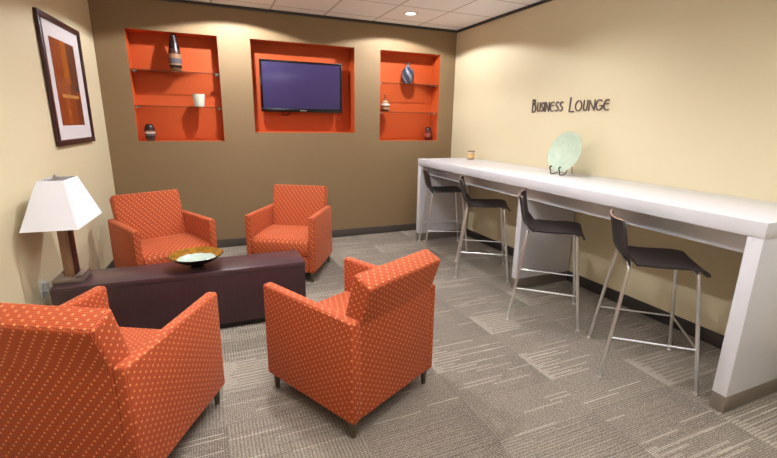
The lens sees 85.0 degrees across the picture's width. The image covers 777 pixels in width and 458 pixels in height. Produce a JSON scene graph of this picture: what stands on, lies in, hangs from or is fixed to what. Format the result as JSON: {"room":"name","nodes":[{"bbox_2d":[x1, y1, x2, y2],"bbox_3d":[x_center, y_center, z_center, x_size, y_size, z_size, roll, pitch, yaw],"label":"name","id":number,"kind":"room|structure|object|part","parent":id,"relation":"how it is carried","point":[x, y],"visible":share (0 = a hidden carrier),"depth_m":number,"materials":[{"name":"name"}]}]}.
{"room":"office lounge","nodes":[
{"label":"office lounge","id":0,"kind":"room"},
{"bbox_2d":[0,0,115,304],"bbox_3d":[-1.434,0.093,0.174,0.100,2.690,10.023,-4,15,-19],"label":"wall","id":1,"kind":"structure","parent":0,"point":[29,152],"depth_m":2.81,"materials":[{"name":"beige paint"}]},
{"bbox_2d":[39,279,49,298],"bbox_3d":[-2.240,0.389,2.769,0.036,0.116,0.072,-4,15,-19],"label":"wall outlet","id":2,"kind":"object","parent":1,"relation":"attached to","point":[44,286],"visible":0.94,"depth_m":2.75,"materials":[{"name":"white plastic"}]},
{"bbox_2d":[32,7,95,146],"bbox_3d":[-2.582,-1.169,3.421,0.028,0.940,0.880,-4,15,-19],"label":"framed picture","id":3,"kind":"object","parent":1,"relation":"attached to","point":[60,49],"visible":1,"depth_m":3.33,"materials":[{"name":"brown wood"}]},
{"bbox_2d":[48,35,84,124],"bbox_3d":[-2.579,-1.166,3.411,0.003,0.640,0.520,-4,15,-19],"label":"print","id":4,"kind":"object","parent":3,"relation":"attached to","point":[62,54],"depth_m":3.38},
{"bbox_2d":[105,260,114,268],"bbox_3d":[-1.333,1.393,0.324,0.012,0.100,9.605,-4,15,-19],"label":"baseboard","id":5,"kind":"structure","parent":1,"relation":"attached to","point":[111,265],"depth_m":4.20,"materials":[{"name":"grey rubber"}]},
{"bbox_2d":[88,0,456,239],"bbox_3d":[-1.133,-1.203,5.320,4.350,2.690,0.350,-5,15,-22],"label":"wall","id":6,"kind":"structure","parent":0,"point":[224,165],"depth_m":5.00,"materials":[{"name":"beige paint"}]},
{"bbox_2d":[144,124,155,140],"bbox_3d":[-2.589,-1.048,4.599,0.106,0.180,0.106,-5,15,-22],"label":"vase","id":7,"kind":"object","parent":6,"relation":"on","point":[149,130],"visible":1,"depth_m":4.56,"materials":[{"name":"ceramic"}]},
{"bbox_2d":[130,68,218,76],"bbox_3d":[-2.307,-1.701,4.617,0.856,0.022,0.198,-5,15,-22],"label":"glass shelf","id":8,"kind":"object","parent":6,"relation":"attached to","point":[133,70],"visible":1,"depth_m":4.59,"materials":[{"name":"white"}]},
{"bbox_2d":[168,34,181,70],"bbox_3d":[-2.283,-1.879,4.521,0.128,0.370,0.128,-5,15,-22],"label":"vase","id":9,"kind":"object","parent":8,"relation":"on","point":[174,54],"visible":0.98,"depth_m":4.48,"materials":[{"name":"brown ceramic"}]},
{"bbox_2d":[135,105,221,109],"bbox_3d":[-2.313,-1.349,4.706,0.856,0.022,0.198,-5,15,-22],"label":"glass shelf","id":10,"kind":"object","parent":6,"relation":"attached to","point":[137,106],"visible":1,"depth_m":4.62,"materials":[{"name":"white"}]},
{"bbox_3d":[-2.313,-1.356,4.705,0.856,0.008,0.195,-5,15,-22],"label":"pane","id":11,"kind":"part","parent":10,"relation":"part of","materials":[{"name":"clear glass"}]},
{"bbox_2d":[192,94,204,106],"bbox_3d":[-2.108,-1.430,4.714,0.132,0.135,0.132,-5,15,-22],"label":"cup","id":12,"kind":"object","parent":10,"relation":"on","point":[199,99],"visible":1,"depth_m":4.67,"materials":[{"name":"white ceramic"}]},
{"bbox_2d":[258,59,341,115],"bbox_3d":[-1.065,-1.706,5.191,0.986,0.633,0.138,-5,15,-22],"label":"television","id":13,"kind":"object","parent":6,"relation":"attached to","point":[285,86],"visible":1,"depth_m":5.12,"materials":[{"name":"black plastic"}]},
{"bbox_2d":[160,0,456,32],"bbox_3d":[-1.018,-2.452,4.838,4.200,0.027,0.023,-5,15,-22],"label":"trim","id":14,"kind":"structure","parent":6,"relation":"attached to","point":[178,1],"depth_m":4.85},
{"bbox_2d":[217,223,415,247],"bbox_3d":[-1.032,0.089,5.497,4.140,0.100,0.013,-5,15,-22],"label":"baseboard","id":15,"kind":"structure","parent":6,"relation":"attached to","point":[233,242],"depth_m":5.74,"materials":[{"name":"grey rubber"}]},
{"bbox_2d":[380,111,435,114],"bbox_3d":[0.237,-1.575,5.756,0.852,0.022,0.198,-5,15,-22],"label":"glass shelf","id":16,"kind":"object","parent":6,"relation":"attached to","point":[380,111],"visible":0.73,"depth_m":5.69,"materials":[{"name":"white"}]},
{"bbox_2d":[381,95,389,111],"bbox_3d":[-0.042,-1.651,5.566,0.124,0.210,0.124,-5,15,-22],"label":"vase","id":17,"kind":"object","parent":16,"relation":"on","point":[385,106],"visible":0.99,"depth_m":5.53,"materials":[{"name":"brown ceramic"}]},
{"bbox_2d":[380,82,437,87],"bbox_3d":[0.243,-1.926,5.667,0.852,0.022,0.198,-5,15,-22],"label":"glass shelf","id":18,"kind":"object","parent":6,"relation":"attached to","point":[389,83],"visible":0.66,"depth_m":5.65,"materials":[{"name":"white"}]},
{"bbox_2d":[401,63,413,83],"bbox_3d":[0.254,-2.060,5.617,0.176,0.260,0.176,-5,15,-22],"label":"vase","id":19,"kind":"object","parent":18,"relation":"on","point":[407,74],"visible":0.94,"depth_m":5.56,"materials":[{"name":"blue ceramic"}]},
{"bbox_2d":[425,127,431,139],"bbox_3d":[0.555,-1.336,5.935,0.094,0.180,0.094,-5,15,-22],"label":"vase","id":20,"kind":"object","parent":6,"relation":"on","point":[428,131],"visible":0.96,"depth_m":5.90,"materials":[{"name":"red ceramic"}]},
{"bbox_2d":[190,0,541,29],"bbox_3d":[0.466,-1.429,0.661,5.200,0.080,10.100,-5,15,-22],"label":"ceiling","id":21,"kind":"structure","parent":0,"point":[442,14],"depth_m":4.59,"materials":[{"name":"beige tile"}]},
{"bbox_2d":[403,11,417,15],"bbox_3d":[0.251,-2.429,4.779,0.172,0.006,0.172,-5,15,-22],"label":"recessed light","id":22,"kind":"object","parent":21,"relation":"in","point":[410,13],"visible":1,"depth_m":4.77,"materials":[{"name":"white plastic"}]},
{"bbox_2d":[167,230,776,457],"bbox_3d":[0.424,1.266,1.342,5.200,0.100,10.100,-5,15,-22],"label":"floor","id":23,"kind":"structure","parent":0,"point":[526,385],"depth_m":2.43,"materials":[{"name":"carpet"}]},
{"bbox_2d":[0,286,224,457],"bbox_3d":[-1.250,0.612,1.914,0.666,0.837,0.758,2,14,5],"label":"armchair","id":24,"kind":"object","parent":23,"relation":"on","point":[75,382],"visible":1,"depth_m":1.61,"materials":[{"name":"orange fabric"}]},
{"bbox_3d":[-1.274,0.626,1.648,0.564,0.735,0.233,2,14,5],"label":"backrest","id":25,"kind":"part","parent":24,"relation":"part of","materials":[{"name":"orange fabric"}]},
{"bbox_3d":[-1.551,0.643,1.975,0.058,0.543,0.689,2,14,5],"label":"arm","id":26,"kind":"part","parent":24,"relation":"part of","materials":[{"name":"orange fabric"}]},
{"bbox_2d":[119,327,160,352],"bbox_3d":[-1.241,0.648,2.030,0.548,0.170,0.550,2,14,5],"label":"seat cushion","id":27,"kind":"object","parent":24,"relation":"on","point":[134,338],"depth_m":2.15,"materials":[{"name":"orange fabric"}]},
{"bbox_3d":[-0.946,0.666,1.921,0.058,0.543,0.689,2,14,5],"label":"arm","id":28,"kind":"part","parent":24,"relation":"part of","materials":[{"name":"orange fabric"}]},
{"bbox_3d":[-0.931,0.898,2.296,0.040,0.105,0.040,2,14,5],"label":"leg","id":29,"kind":"part","parent":24,"relation":"part of","materials":[{"name":"brown metal"}]},
{"bbox_2d":[108,189,216,267],"bbox_3d":[-2.036,0.116,3.827,0.758,0.837,0.666,14,19,42],"label":"armchair","id":30,"kind":"object","parent":23,"relation":"on","point":[145,228],"visible":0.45,"depth_m":3.81,"materials":[{"name":"orange fabric"}]},
{"bbox_3d":[-2.229,0.220,3.609,0.689,0.543,0.058,14,19,42],"label":"arm","id":31,"kind":"part","parent":30,"relation":"part of","materials":[{"name":"orange fabric"}]},
{"bbox_3d":[-2.226,0.019,3.989,0.233,0.735,0.564,14,19,42],"label":"backrest","id":32,"kind":"part","parent":30,"relation":"part of","materials":[{"name":"orange fabric"}]},
{"bbox_2d":[141,232,210,264],"bbox_3d":[-1.962,0.196,3.773,0.550,0.170,0.548,14,19,42],"label":"seat cushion","id":33,"kind":"object","parent":30,"relation":"on","point":[156,247],"depth_m":3.72,"materials":[{"name":"orange fabric"}]},
{"bbox_3d":[-1.812,0.118,4.039,0.689,0.543,0.058,14,19,42],"label":"arm","id":34,"kind":"part","parent":30,"relation":"part of","materials":[{"name":"orange fabric"}]},
{"bbox_2d":[49,250,305,328],"bbox_3d":[-1.435,0.497,3.125,1.591,0.460,0.330,-5,15,-22],"label":"coffee table","id":35,"kind":"object","parent":23,"relation":"on","point":[150,296],"visible":0.57,"depth_m":2.98,"materials":[{"name":"brown wood"}]},
{"bbox_2d":[19,174,101,284],"bbox_3d":[-2.072,-0.005,2.723,0.286,0.691,0.510,-4,15,-19],"label":"table lamp","id":36,"kind":"object","parent":35,"relation":"on","point":[63,205],"visible":1,"depth_m":2.56,"materials":[{"name":"white fabric"}]},
{"bbox_3d":[-2.069,-0.180,2.679,0.286,0.277,0.510,-4,15,-19],"label":"lamp shade","id":37,"kind":"part","parent":36,"relation":"part of","materials":[{"name":"fabric"}]},
{"bbox_2d":[168,247,222,269],"bbox_3d":[-1.380,0.227,3.051,0.366,0.102,0.366,-5,15,-22],"label":"bowl","id":38,"kind":"object","parent":35,"relation":"on","point":[196,258],"visible":1,"depth_m":3.10,"materials":[{"name":"gold"}]},
{"bbox_2d":[245,184,331,281],"bbox_3d":[-0.976,0.010,4.311,0.666,0.837,0.758,2,14,6],"label":"armchair","id":39,"kind":"object","parent":23,"relation":"on","point":[299,217],"visible":0.86,"depth_m":4.25,"materials":[{"name":"orange fabric"}]},
{"bbox_3d":[-1.282,0.051,4.333,0.058,0.543,0.689,2,14,6],"label":"arm","id":40,"kind":"part","parent":39,"relation":"part of","materials":[{"name":"orange fabric"}]},
{"bbox_2d":[252,224,308,255],"bbox_3d":[-0.989,0.097,4.227,0.548,0.170,0.550,2,14,6],"label":"seat cushion","id":41,"kind":"object","parent":39,"relation":"on","point":[268,238],"depth_m":4.00,"materials":[{"name":"orange fabric"}]},
{"bbox_3d":[-1.017,0.318,4.045,0.548,0.167,0.056,2,14,6],"label":"rail","id":42,"kind":"part","parent":39,"relation":"part of","materials":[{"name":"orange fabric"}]},
{"bbox_3d":[-0.946,-0.103,4.552,0.564,0.735,0.233,2,14,6],"label":"backrest","id":43,"kind":"part","parent":39,"relation":"part of","materials":[{"name":"orange fabric"}]},
{"bbox_3d":[-0.677,0.077,4.270,0.058,0.543,0.689,2,14,6],"label":"arm","id":44,"kind":"part","parent":39,"relation":"part of","materials":[{"name":"orange fabric"}]},
{"bbox_2d":[263,249,439,438],"bbox_3d":[-0.194,0.513,2.372,0.758,0.837,0.666,12,18,38],"label":"armchair","id":45,"kind":"object","parent":23,"relation":"on","point":[349,351],"visible":1,"depth_m":2.11,"materials":[{"name":"orange fabric"}]},
{"bbox_3d":[-0.642,0.864,2.446,0.040,0.105,0.040,12,18,38],"label":"leg","id":46,"kind":"part","parent":45,"relation":"part of","materials":[{"name":"brown metal"}]},
{"bbox_3d":[-0.408,0.612,2.172,0.689,0.543,0.058,12,18,38],"label":"arm","id":47,"kind":"part","parent":45,"relation":"part of","materials":[{"name":"orange fabric"}]},
{"bbox_2d":[317,291,349,314],"bbox_3d":[-0.275,0.556,2.452,0.550,0.170,0.548,12,18,38],"label":"seat cushion","id":48,"kind":"object","parent":45,"relation":"on","point":[339,302],"depth_m":2.58,"materials":[{"name":"orange fabric"}]},
{"bbox_3d":[-0.172,0.968,2.067,0.040,0.105,0.040,12,18,38],"label":"leg","id":49,"kind":"part","parent":45,"relation":"part of","materials":[{"name":"brown metal"}]},
{"bbox_3d":[-0.017,0.503,2.626,0.689,0.543,0.058,12,18,38],"label":"arm","id":50,"kind":"part","parent":45,"relation":"part of","materials":[{"name":"orange fabric"}]},
{"bbox_3d":[0.008,0.507,2.197,0.233,0.735,0.564,12,18,38],"label":"backrest","id":51,"kind":"part","parent":45,"relation":"part of","materials":[{"name":"orange fabric"}]},
{"bbox_3d":[0.207,0.863,2.506,0.040,0.105,0.040,12,18,38],"label":"leg","id":52,"kind":"part","parent":45,"relation":"part of","materials":[{"name":"brown metal"}]},
{"bbox_2d":[418,167,467,253],"bbox_3d":[0.672,-0.248,5.156,0.543,0.972,0.555,0,14,-3],"label":"bar stool","id":53,"kind":"object","parent":23,"relation":"on","point":[438,189],"visible":0.86,"depth_m":5.01,"materials":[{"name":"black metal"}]},
{"bbox_3d":[0.473,-0.165,5.340,0.066,0.711,0.244,-6,16,-25],"label":"leg","id":54,"kind":"part","parent":53,"relation":"part of","materials":[{"name":"silver metal"}]},
{"bbox_3d":[0.490,-0.083,5.016,0.066,0.711,0.244,6,15,19],"label":"leg","id":55,"kind":"part","parent":53,"relation":"part of","materials":[{"name":"silver metal"}]},
{"bbox_3d":[0.658,-0.088,5.439,0.449,0.012,0.012,0,14,-3],"label":"rail","id":56,"kind":"part","parent":53,"relation":"part of","materials":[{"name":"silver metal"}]},
{"bbox_3d":[0.681,0.028,4.983,0.449,0.012,0.012,0,14,-3],"label":"rail","id":57,"kind":"part","parent":53,"relation":"part of","materials":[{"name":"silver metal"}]},
{"bbox_3d":[0.853,-0.164,5.360,0.066,0.711,0.244,6,15,19],"label":"leg","id":58,"kind":"part","parent":53,"relation":"part of","materials":[{"name":"silver metal"}]},
{"bbox_3d":[0.869,-0.082,5.035,0.066,0.711,0.244,-6,16,-25],"label":"leg","id":59,"kind":"part","parent":53,"relation":"part of","materials":[{"name":"silver metal"}]},
{"bbox_2d":[454,175,509,281],"bbox_3d":[0.969,-0.033,4.324,0.543,0.972,0.555,3,14,10],"label":"bar stool","id":60,"kind":"object","parent":23,"relation":"on","point":[485,203],"visible":1,"depth_m":4.19,"materials":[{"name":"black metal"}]},
{"bbox_3d":[0.751,0.121,4.227,0.066,0.711,0.244,10,17,32],"label":"leg","id":61,"kind":"part","parent":60,"relation":"part of","materials":[{"name":"silver metal"}]},
{"bbox_3d":[0.810,0.041,4.548,0.066,0.711,0.244,-2,15,-13],"label":"leg","id":62,"kind":"part","parent":60,"relation":"part of","materials":[{"name":"silver metal"}]},
{"bbox_3d":[1.008,0.129,4.604,0.449,0.012,0.012,3,14,10],"label":"rail","id":63,"kind":"part","parent":60,"relation":"part of","materials":[{"name":"silver metal"}]},
{"bbox_3d":[0.925,0.241,4.154,0.449,0.012,0.012,3,14,10],"label":"rail","id":64,"kind":"part","parent":60,"relation":"part of","materials":[{"name":"silver metal"}]},
{"bbox_3d":[1.185,0.063,4.484,0.066,0.711,0.244,10,17,32],"label":"leg","id":65,"kind":"part","parent":60,"relation":"part of","materials":[{"name":"silver metal"}]},
{"bbox_3d":[1.125,0.143,4.164,0.066,0.711,0.244,-2,15,-13],"label":"leg","id":66,"kind":"part","parent":60,"relation":"part of","materials":[{"name":"silver metal"}]},
{"bbox_2d":[506,190,584,331],"bbox_3d":[1.279,0.210,3.385,0.543,0.972,0.555,6,15,19],"label":"bar stool","id":67,"kind":"object","parent":23,"relation":"on","point":[534,225],"visible":1,"depth_m":3.28,"materials":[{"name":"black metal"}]},
{"bbox_3d":[1.042,0.353,3.326,0.066,0.711,0.244,14,19,41],"label":"leg","id":68,"kind":"part","parent":67,"relation":"part of","materials":[{"name":"silver metal"}]},
{"bbox_3d":[1.196,0.480,3.225,0.449,0.012,0.012,6,15,19],"label":"rail","id":69,"kind":"part","parent":67,"relation":"part of","materials":[{"name":"silver metal"}]},
{"bbox_3d":[1.358,0.374,3.654,0.449,0.012,0.012,6,15,19],"label":"rail","id":70,"kind":"part","parent":67,"relation":"part of","materials":[{"name":"silver metal"}]},
{"bbox_3d":[1.515,0.315,3.506,0.066,0.711,0.244,14,19,41],"label":"leg","id":71,"kind":"part","parent":67,"relation":"part of","materials":[{"name":"silver metal"}]},
{"bbox_3d":[1.399,0.391,3.200,0.066,0.711,0.244,0,14,-3],"label":"leg","id":72,"kind":"part","parent":67,"relation":"part of","materials":[{"name":"silver metal"}]},
{"bbox_2d":[416,158,776,412],"bbox_3d":[1.432,0.024,3.955,0.751,1.057,3.719,-5,15,-22],"label":"bar table","id":73,"kind":"object","parent":23,"relation":"on","point":[746,372],"depth_m":2.69,"materials":[{"name":"white laminate"}]},
{"bbox_3d":[0.721,-0.407,5.577,0.736,0.877,0.071,-5,15,-22],"label":"leg","id":74,"kind":"part","parent":73,"relation":"part of","materials":[{"name":"white laminate"}]},
{"bbox_2d":[467,151,474,159],"bbox_3d":[1.038,-0.931,5.337,0.092,0.105,0.092,-5,15,-22],"label":"candle holder","id":75,"kind":"object","parent":73,"relation":"on","point":[470,154],"visible":1,"depth_m":5.30,"materials":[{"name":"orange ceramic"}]},
{"bbox_3d":[1.471,0.009,3.978,0.634,0.877,0.065,-5,15,-22],"label":"leg","id":76,"kind":"part","parent":73,"relation":"part of","materials":[{"name":"white laminate"}]},
{"bbox_2d":[549,165,572,175],"bbox_3d":[1.598,-0.597,3.857,0.231,0.204,0.122,-5,15,-22],"label":"easel","id":77,"kind":"object","parent":73,"relation":"on","point":[550,166],"visible":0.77,"depth_m":3.86,"materials":[{"name":"metal"}]},
{"bbox_2d":[548,131,581,171],"bbox_3d":[1.580,-0.694,3.806,0.102,0.356,0.369,-6,16,-24],"label":"plate","id":78,"kind":"object","parent":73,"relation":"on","point":[564,152],"visible":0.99,"depth_m":3.82,"materials":[{"name":"green glass"}]},
{"bbox_2d":[418,158,776,238],"bbox_3d":[1.439,-0.449,3.836,0.751,0.080,3.719,-5,15,-22],"label":"countertop","id":79,"kind":"structure","parent":73,"relation":"on","point":[739,215],"depth_m":2.84,"materials":[{"name":"white laminate"}]},
{"bbox_3d":[2.133,0.437,2.325,0.736,0.877,0.071,-5,15,-22],"label":"leg","id":80,"kind":"part","parent":73,"relation":"part of","materials":[{"name":"white laminate"}]},
{"bbox_2d":[587,209,710,395],"bbox_3d":[1.624,0.402,2.648,0.543,0.972,0.555,5,15,17],"label":"bar stool","id":81,"kind":"object","parent":23,"relation":"on","point":[661,258],"visible":1,"depth_m":2.53,"materials":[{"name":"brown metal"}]},
{"bbox_3d":[1.495,0.470,2.890,0.066,0.711,0.244,0,14,-5],"label":"leg","id":82,"kind":"part","parent":81,"relation":"part of","materials":[{"name":"silver metal"}]},
{"bbox_3d":[1.391,0.547,2.581,0.066,0.711,0.244,13,19,40],"label":"leg","id":83,"kind":"part","parent":81,"relation":"part of","materials":[{"name":"silver metal"}]},
{"bbox_3d":[1.472,0.174,2.643,0.028,0.012,0.240,5,15,17],"label":"seat mount","id":84,"kind":"part","parent":81,"relation":"part of","materials":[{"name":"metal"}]},
{"bbox_3d":[1.696,0.565,2.919,0.449,0.012,0.012,5,15,17],"label":"rail","id":85,"kind":"part","parent":81,"relation":"part of","materials":[{"name":"silver metal"}]},
{"bbox_3d":[1.549,0.673,2.485,0.449,0.012,0.012,5,15,17],"label":"rail","id":86,"kind":"part","parent":81,"relation":"part of","materials":[{"name":"silver metal"}]},
{"bbox_3d":[1.857,0.505,2.777,0.066,0.711,0.244,13,19,40],"label":"leg","id":87,"kind":"part","parent":81,"relation":"part of","materials":[{"name":"silver metal"}]},
{"bbox_3d":[1.752,0.581,2.467,0.066,0.711,0.244,0,14,-5],"label":"leg","id":88,"kind":"part","parent":81,"relation":"part of","materials":[{"name":"silver metal"}]},
{"bbox_2d":[451,0,776,335],"bbox_3d":[2.712,-0.287,1.933,0.120,2.690,10.100,-5,15,-22],"label":"wall","id":89,"kind":"structure","parent":0,"point":[690,86],"depth_m":3.39,"materials":[{"name":"beige paint"}]},
{"bbox_2d":[457,0,551,32],"bbox_3d":[2.769,-1.510,1.349,0.023,0.027,9.580,-5,15,-22],"label":"trim","id":90,"kind":"structure","parent":89,"relation":"attached to","point":[542,1],"depth_m":4.69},
{"bbox_2d":[531,97,609,112],"bbox_3d":[1.697,-1.183,4.036,0.009,0.137,0.949,-5,15,-22],"label":"sign","id":91,"kind":"object","parent":89,"relation":"attached to","point":[549,105],"depth_m":4.00,"materials":[{"name":"brown metal"}]},
{"bbox_2d":[466,229,723,348],"bbox_3d":[2.732,1.033,1.998,0.013,0.100,9.588,-5,15,-22],"label":"baseboard","id":92,"kind":"structure","parent":89,"relation":"attached to","point":[708,336],"depth_m":3.52,"materials":[{"name":"grey rubber"}]}
]}

